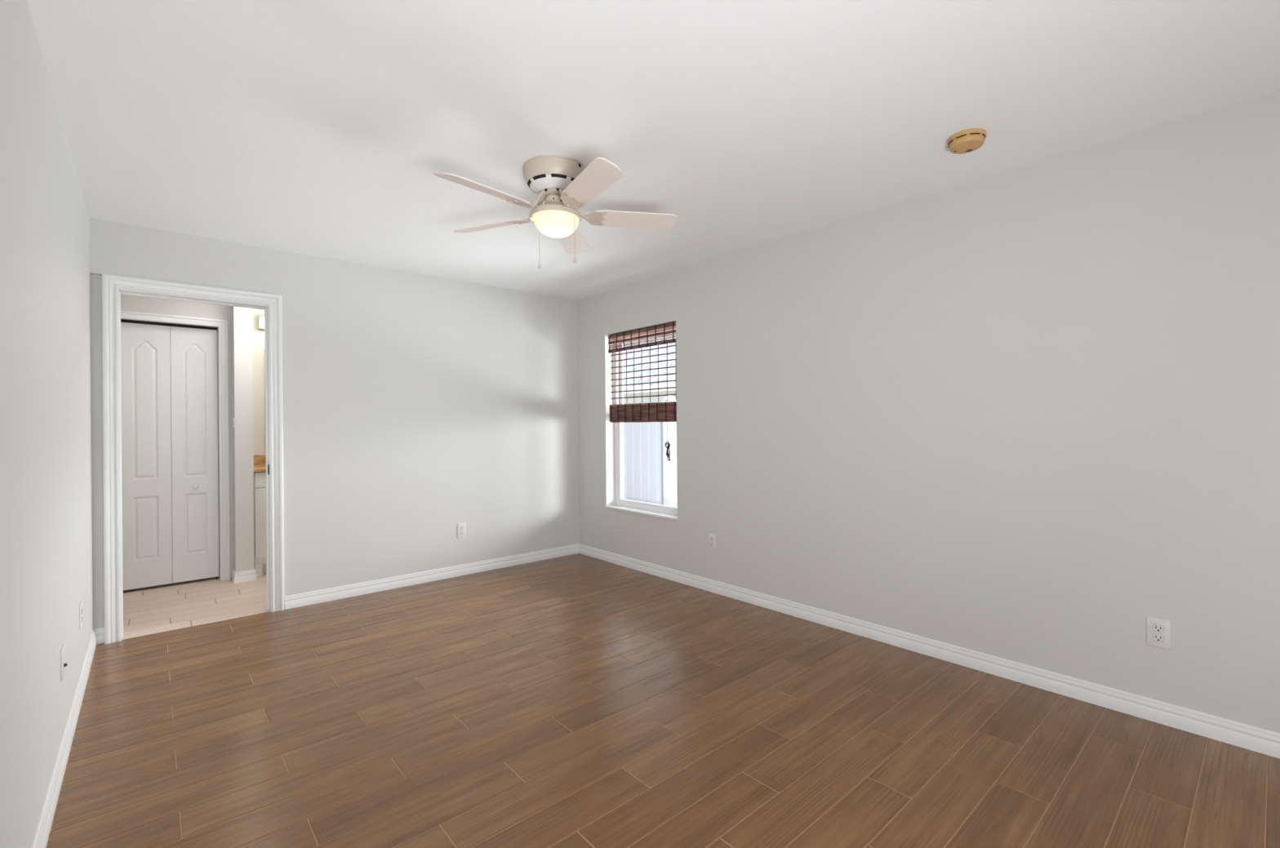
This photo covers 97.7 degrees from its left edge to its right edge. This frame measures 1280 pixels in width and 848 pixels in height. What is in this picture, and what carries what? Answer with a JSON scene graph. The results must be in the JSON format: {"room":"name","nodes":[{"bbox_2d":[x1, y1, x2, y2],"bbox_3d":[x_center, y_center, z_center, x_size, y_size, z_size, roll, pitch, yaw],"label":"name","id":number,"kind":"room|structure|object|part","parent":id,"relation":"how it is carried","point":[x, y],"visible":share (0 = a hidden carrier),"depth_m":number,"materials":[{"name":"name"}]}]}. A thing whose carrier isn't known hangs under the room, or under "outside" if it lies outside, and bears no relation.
{"room":"empty bedroom","nodes":[
{"label":"empty bedroom","id":0,"kind":"room"},
{"bbox_2d":[0,0,93,847],"bbox_3d":[-0.462,0.076,0.070,0.100,2.540,12.000,0,0,-41],"label":"wall","id":1,"kind":"structure","parent":0,"point":[46,564],"depth_m":1.66,"materials":[{"name":"paint"}]},
{"bbox_2d":[60,644,67,681],"bbox_3d":[-2.143,0.886,2.081,0.014,0.116,0.074,0,0,-41],"label":"cable jack","id":2,"kind":"object","parent":1,"relation":"attached to","point":[63,664],"visible":1,"depth_m":2.06,"materials":[{"name":"white plastic"}]},
{"bbox_3d":[-2.147,0.886,2.078,0.005,0.116,0.074,0,0,-41],"label":"wall plate","id":3,"kind":"part","parent":2,"relation":"part of","materials":[{"name":"white plastic"}]},
{"bbox_2d":[31,627,104,847],"bbox_3d":[0.191,1.198,-0.546,0.057,0.088,10.024,0,0,-41],"label":"baseboard","id":4,"kind":"structure","parent":1,"relation":"attached to","point":[41,839],"depth_m":2.04,"materials":[{"name":"white paint"}]},
{"bbox_2d":[79,601,82,629],"bbox_3d":[-2.620,0.897,2.620,0.008,0.116,0.074,0,0,-41],"label":"electrical outlet","id":5,"kind":"object","parent":1,"relation":"attached to","point":[81,602],"visible":1,"depth_m":2.60,"materials":[{"name":"white plastic"}]},
{"bbox_2d":[120,321,217,538],"bbox_3d":[-4.062,0.052,4.826,0.759,2.440,0.100,0,0,-41],"label":"wall","id":6,"kind":"structure","parent":0,"point":[121,322],"depth_m":4.79,"materials":[{"name":"paint"}]},
{"bbox_2d":[120,294,233,580],"bbox_3d":[-3.660,0.049,4.368,0.759,2.440,0.110,0,0,-41],"label":"wall","id":7,"kind":"structure","parent":0,"point":[128,303],"depth_m":4.51,"materials":[{"name":"paint"}]},
{"bbox_2d":[120,310,230,591],"bbox_3d":[-3.654,0.213,4.351,0.726,2.112,0.117,0,0,-41],"label":"door","id":8,"kind":"structure","parent":7,"relation":"in","point":[162,369],"depth_m":4.38,"materials":[{"name":"white paint"}]},
{"bbox_3d":[-3.546,0.496,4.457,0.041,0.041,0.034,0,0,-41],"label":"knob","id":9,"kind":"part","parent":8,"relation":"part of","materials":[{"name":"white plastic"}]},
{"bbox_2d":[231,306,254,572],"bbox_3d":[-3.438,0.047,4.782,0.122,2.440,0.790,0,0,-41],"label":"wall pier","id":10,"kind":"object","parent":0,"point":[242,317],"visible":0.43,"depth_m":4.49,"materials":[{"name":"paint"}]},
{"bbox_2d":[231,568,256,583],"bbox_3d":[-3.260,1.222,4.590,0.148,0.088,0.303,0,0,-41],"label":"baseboard","id":11,"kind":"object","parent":10,"relation":"attached to","point":[251,575],"visible":0.8,"depth_m":4.48,"materials":[{"name":"white paint"}]},
{"bbox_2d":[252,308,265,455],"bbox_3d":[-3.029,0.044,5.533,1.483,2.440,0.100,0,0,-41],"label":"wall","id":12,"kind":"structure","parent":0,"point":[258,335],"depth_m":5.08,"materials":[{"name":"paint"}]},
{"bbox_2d":[253,454,265,465],"bbox_3d":[-3.114,0.323,5.377,1.140,0.088,0.020,0,0,-41],"label":"backsplash","id":13,"kind":"structure","parent":12,"relation":"attached to","point":[258,460],"depth_m":5.07,"materials":[{"name":"orange stone"}]},
{"bbox_2d":[257,315,264,329],"bbox_3d":[-3.139,-0.921,5.283,0.766,0.114,0.140,0,0,-41],"label":"vanity light","id":14,"kind":"object","parent":12,"relation":"attached to","point":[260,319],"visible":0.02,"depth_m":5.07,"materials":[{"name":"white glass"}]},
{"bbox_2d":[264,374,265,434],"bbox_3d":[-3.093,-0.226,5.407,0.902,0.920,0.006,0,0,-41],"label":"wall mirror","id":15,"kind":"object","parent":12,"relation":"attached to","point":[264,375],"visible":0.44,"depth_m":5.11,"materials":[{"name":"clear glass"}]},
{"bbox_2d":[89,217,578,629],"bbox_3d":[-1.868,0.035,4.376,3.664,2.440,0.130,0,0,-41],"label":"wall","id":16,"kind":"structure","parent":0,"point":[416,407],"depth_m":4.28,"materials":[{"name":"paint"}]},
{"bbox_2d":[102,273,284,644],"bbox_3d":[-2.804,0.197,3.555,0.885,2.131,0.168,0,0,-41],"label":"door frame","id":17,"kind":"structure","parent":16,"relation":"in","point":[113,286],"depth_m":3.36,"materials":[{"name":"white paint"}]},
{"bbox_2d":[457,523,466,537],"bbox_3d":[-1.474,0.880,4.624,0.074,0.116,0.008,0,0,-41],"label":"electrical outlet","id":18,"kind":"object","parent":16,"relation":"attached to","point":[461,527],"visible":1,"depth_m":4.62,"materials":[{"name":"white plastic"}]},
{"bbox_2d":[622,422,624,499],"bbox_3d":[2.262,0.205,2.457,0.015,2.840,12.000,0,0,-41],"label":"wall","id":19,"kind":"structure","parent":0,"point":[623,423],"depth_m":5.21,"materials":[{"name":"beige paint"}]},
{"bbox_2d":[26,0,1279,300],"bbox_3d":[0.868,-1.234,1.244,3.664,0.060,12.000,0,0,-41],"label":"ceiling","id":20,"kind":"structure","parent":0,"point":[320,128],"depth_m":2.09,"materials":[{"name":"white paint"}]},
{"bbox_2d":[433,154,677,268],"bbox_3d":[-0.413,-0.965,2.594,1.107,0.460,1.121,0,0,-41],"label":"ceiling fan","id":21,"kind":"object","parent":20,"relation":"hanging from","point":[565,184],"visible":1,"depth_m":2.54,"materials":[{"name":"beige metal"}]},
{"bbox_3d":[-0.644,-0.983,2.341,0.127,0.040,0.422,0,0,43],"label":"blade","id":22,"kind":"part","parent":21,"relation":"part of","materials":[{"name":"laminate"}]},
{"bbox_3d":[-0.745,-0.983,2.771,0.422,0.040,0.127,0,0,25],"label":"blade","id":23,"kind":"part","parent":21,"relation":"part of","materials":[{"name":"laminate"}]},
{"bbox_3d":[-0.477,-0.866,2.645,0.003,0.187,0.003,0,0,-41],"label":"pull chain","id":24,"kind":"part","parent":21,"relation":"part of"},
{"bbox_3d":[-0.400,-1.099,2.625,0.245,0.035,0.245,0,0,-41],"label":"vent dish","id":25,"kind":"part","parent":21,"relation":"part of","materials":[{"name":"metal"}]},
{"bbox_3d":[-0.392,-0.924,2.625,0.212,0.087,0.212,0,0,-41],"label":"lamp shade","id":26,"kind":"part","parent":21,"relation":"part of","materials":[{"name":"white glass"}]},
{"bbox_3d":[-0.367,-0.986,2.999,0.127,0.040,0.422,0,0,7],"label":"blade","id":27,"kind":"part","parent":21,"relation":"part of","materials":[{"name":"laminate"}]},
{"bbox_3d":[-0.326,-0.904,2.581,0.067,0.264,0.003,0,0,31],"label":"pull chain","id":28,"kind":"part","parent":21,"relation":"part of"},
{"bbox_3d":[-0.204,-0.987,2.304,0.127,0.040,0.422,0,0,-29],"label":"blade","id":29,"kind":"part","parent":21,"relation":"part of","materials":[{"name":"laminate"}]},
{"bbox_3d":[-0.033,-0.988,2.711,0.422,0.040,0.127,0,0,-11],"label":"blade","id":30,"kind":"part","parent":21,"relation":"part of","materials":[{"name":"laminate"}]},
{"bbox_2d":[946,128,986,154],"bbox_3d":[1.375,-1.184,2.353,0.143,0.049,0.143,0,0,-8],"label":"smoke detector","id":31,"kind":"object","parent":20,"relation":"attached to","point":[967,140],"visible":1,"depth_m":2.32,"materials":[{"name":"plastic"}]},
{"bbox_3d":[1.375,-1.200,2.353,0.143,0.018,0.143,0,0,-8],"label":"plate","id":32,"kind":"part","parent":31,"relation":"part of","materials":[{"name":"plastic"}]},
{"bbox_2d":[46,553,1279,847],"bbox_3d":[0.869,1.286,1.189,3.384,0.100,11.760,0,0,-41],"label":"floor","id":33,"kind":"structure","parent":0,"point":[577,700],"depth_m":2.21,"materials":[{"name":"brown wood"}]},
{"bbox_2d":[253,471,266,577],"bbox_3d":[-2.925,0.829,5.168,1.118,0.868,0.567,0,0,-41],"label":"vanity cabinet","id":34,"kind":"object","parent":33,"relation":"on","point":[260,481],"visible":0.18,"depth_m":4.63,"materials":[{"name":"white wood"}]},
{"bbox_2d":[253,454,265,472],"bbox_3d":[-2.933,0.337,5.171,1.140,0.117,0.568,0,0,-41],"label":"countertop","id":35,"kind":"structure","parent":34,"relation":"on","point":[259,460],"depth_m":5.05,"materials":[{"name":"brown wood"}]},
{"bbox_3d":[-2.971,0.464,4.791,0.548,0.124,0.017,0,0,-41],"label":"drawer","id":36,"kind":"part","parent":34,"relation":"part of","materials":[{"name":"white wood"}]},
{"bbox_3d":[-2.969,0.821,4.791,0.548,0.576,0.017,0,0,-41],"label":"door","id":37,"kind":"part","parent":34,"relation":"part of","materials":[{"name":"white wood"}]},
{"bbox_2d":[577,91,1279,733],"bbox_3d":[2.806,0.051,1.672,0.200,2.540,10.100,0,0,-41],"label":"wall","id":38,"kind":"structure","parent":0,"point":[1029,415],"depth_m":2.67,"materials":[{"name":"paint"}]},
{"bbox_2d":[604,325,677,519],"bbox_3d":[0.046,-0.027,4.784,0.182,1.568,0.916,0,0,-41],"label":"window","id":39,"kind":"structure","parent":38,"relation":"in","point":[632,506],"depth_m":5.10,"materials":[{"name":"white plastic"}]},
{"bbox_3d":[0.031,0.747,4.765,0.126,0.019,0.916,0,0,-41],"label":"sill","id":40,"kind":"part","parent":39,"relation":"part of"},
{"bbox_2d":[608,321,676,461],"bbox_3d":[0.017,-0.255,4.733,0.061,1.108,0.858,0,0,-41],"label":"bamboo blind","id":41,"kind":"object","parent":39,"relation":"attached to","point":[651,411],"visible":0.97,"depth_m":4.69,"materials":[{"name":"brown wood"}]},
{"bbox_3d":[-0.248,-0.410,5.038,0.006,0.465,0.008,0,0,-41],"label":"cord","id":42,"kind":"part","parent":41,"relation":"part of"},
{"bbox_3d":[-0.184,-0.410,4.965,0.006,0.465,0.008,0,0,-41],"label":"cord","id":43,"kind":"part","parent":41,"relation":"part of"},
{"bbox_3d":[-0.116,-0.411,4.888,0.006,0.465,0.008,0,0,-41],"label":"cord","id":44,"kind":"part","parent":41,"relation":"part of","materials":[{"name":"brown fabric"}]},
{"bbox_3d":[-0.051,-0.411,4.814,0.006,0.465,0.008,0,0,-41],"label":"cord","id":45,"kind":"part","parent":41,"relation":"part of","materials":[{"name":"brown fabric"}]},
{"bbox_3d":[0.016,-0.412,4.737,0.006,0.465,0.008,0,0,-41],"label":"cord","id":46,"kind":"part","parent":41,"relation":"part of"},
{"bbox_3d":[0.061,-0.723,4.638,0.007,0.163,0.008,0,0,-41],"label":"cord","id":47,"kind":"part","parent":41,"relation":"part of","materials":[{"name":"brown fabric"}]},
{"bbox_3d":[0.085,-0.412,4.659,0.006,0.465,0.008,0,0,-41],"label":"cord","id":48,"kind":"part","parent":41,"relation":"part of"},
{"bbox_3d":[0.127,-0.723,4.562,0.007,0.163,0.008,0,0,-41],"label":"cord","id":49,"kind":"part","parent":41,"relation":"part of","materials":[{"name":"brown fabric"}]},
{"bbox_3d":[0.151,-0.413,4.583,0.006,0.465,0.008,0,0,-41],"label":"cord","id":50,"kind":"part","parent":41,"relation":"part of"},
{"bbox_3d":[0.219,-0.413,4.505,0.006,0.465,0.008,0,0,-41],"label":"cord","id":51,"kind":"part","parent":41,"relation":"part of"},
{"bbox_3d":[0.097,-0.413,4.830,0.024,0.718,0.838,0,0,-41],"label":"sash","id":52,"kind":"part","parent":39,"relation":"part of","materials":[{"name":"white plastic"}]},
{"bbox_3d":[0.081,0.310,4.812,0.024,0.799,0.838,0,0,-41],"label":"sash","id":53,"kind":"part","parent":39,"relation":"part of","materials":[{"name":"white plastic"}]},
{"bbox_2d":[707,533,715,550],"bbox_3d":[0.530,0.865,4.118,0.008,0.116,0.074,0,0,-41],"label":"electrical outlet","id":54,"kind":"object","parent":38,"relation":"attached to","point":[711,537],"visible":1,"depth_m":4.11,"materials":[{"name":"white plastic"}]},
{"bbox_2d":[284,543,1279,759],"bbox_3d":[1.793,1.185,0.843,2.430,0.088,10.000,0,0,-41],"label":"baseboard","id":55,"kind":"structure","parent":38,"relation":"attached to","point":[1246,736],"depth_m":3.03,"materials":[{"name":"white paint"}]},
{"bbox_2d":[1146,616,1170,649],"bbox_3d":[2.128,0.858,2.294,0.008,0.116,0.074,0,0,-41],"label":"electrical outlet","id":56,"kind":"object","parent":38,"relation":"attached to","point":[1157,630],"visible":1,"depth_m":2.29,"materials":[{"name":"white plastic"}]},
{"bbox_2d":[1152,633,1164,642],"bbox_3d":[2.127,0.877,2.293,0.003,0.030,0.036,0,0,-41],"label":"receptacle","id":57,"kind":"object","parent":56,"relation":"attached to","point":[1157,637],"depth_m":2.29,"materials":[{"name":"white plastic"}]},
{"bbox_2d":[1152,624,1164,632],"bbox_3d":[2.126,0.838,2.293,0.003,0.030,0.036,0,0,-41],"label":"receptacle","id":58,"kind":"object","parent":56,"relation":"attached to","point":[1156,628],"depth_m":2.29,"materials":[{"name":"white plastic"}]},
{"label":"outside","id":59,"kind":"structure","parent":0,"visible":0},
{"bbox_3d":[12.086,1.606,13.855,29.800,0.200,44.000,0,0,-41],"label":"ground","id":60,"kind":"structure","parent":59,"visible":0},
{"bbox_2d":[623,334,675,404],"bbox_3d":[5.769,-0.796,13.651,8.740,4.700,19.200,0,0,-41],"label":"house","id":61,"kind":"structure","parent":60,"relation":"on","point":[670,349],"depth_m":14.46,"materials":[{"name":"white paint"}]},
{"bbox_2d":[623,395,677,506],"bbox_3d":[1.645,0.603,5.504,0.190,1.970,22.110,0,0,-41],"label":"vinyl fence","id":62,"kind":"object","parent":60,"relation":"on","point":[649,477],"visible":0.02,"depth_m":7.18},
{"bbox_3d":[-0.227,0.682,7.639,0.032,1.680,1.708,0,0,-41],"label":"panel","id":63,"kind":"part","parent":62,"relation":"part of","materials":[{"name":"plastic"}]},
{"bbox_3d":[0.379,0.612,6.948,0.170,1.970,0.170,0,0,22],"label":"post","id":64,"kind":"part","parent":62,"relation":"part of","materials":[{"name":"plastic"}]},
{"bbox_3d":[0.986,0.673,6.256,0.032,1.680,1.708,0,0,-41],"label":"panel","id":65,"kind":"part","parent":62,"relation":"part of","materials":[{"name":"plastic"}]}
]}

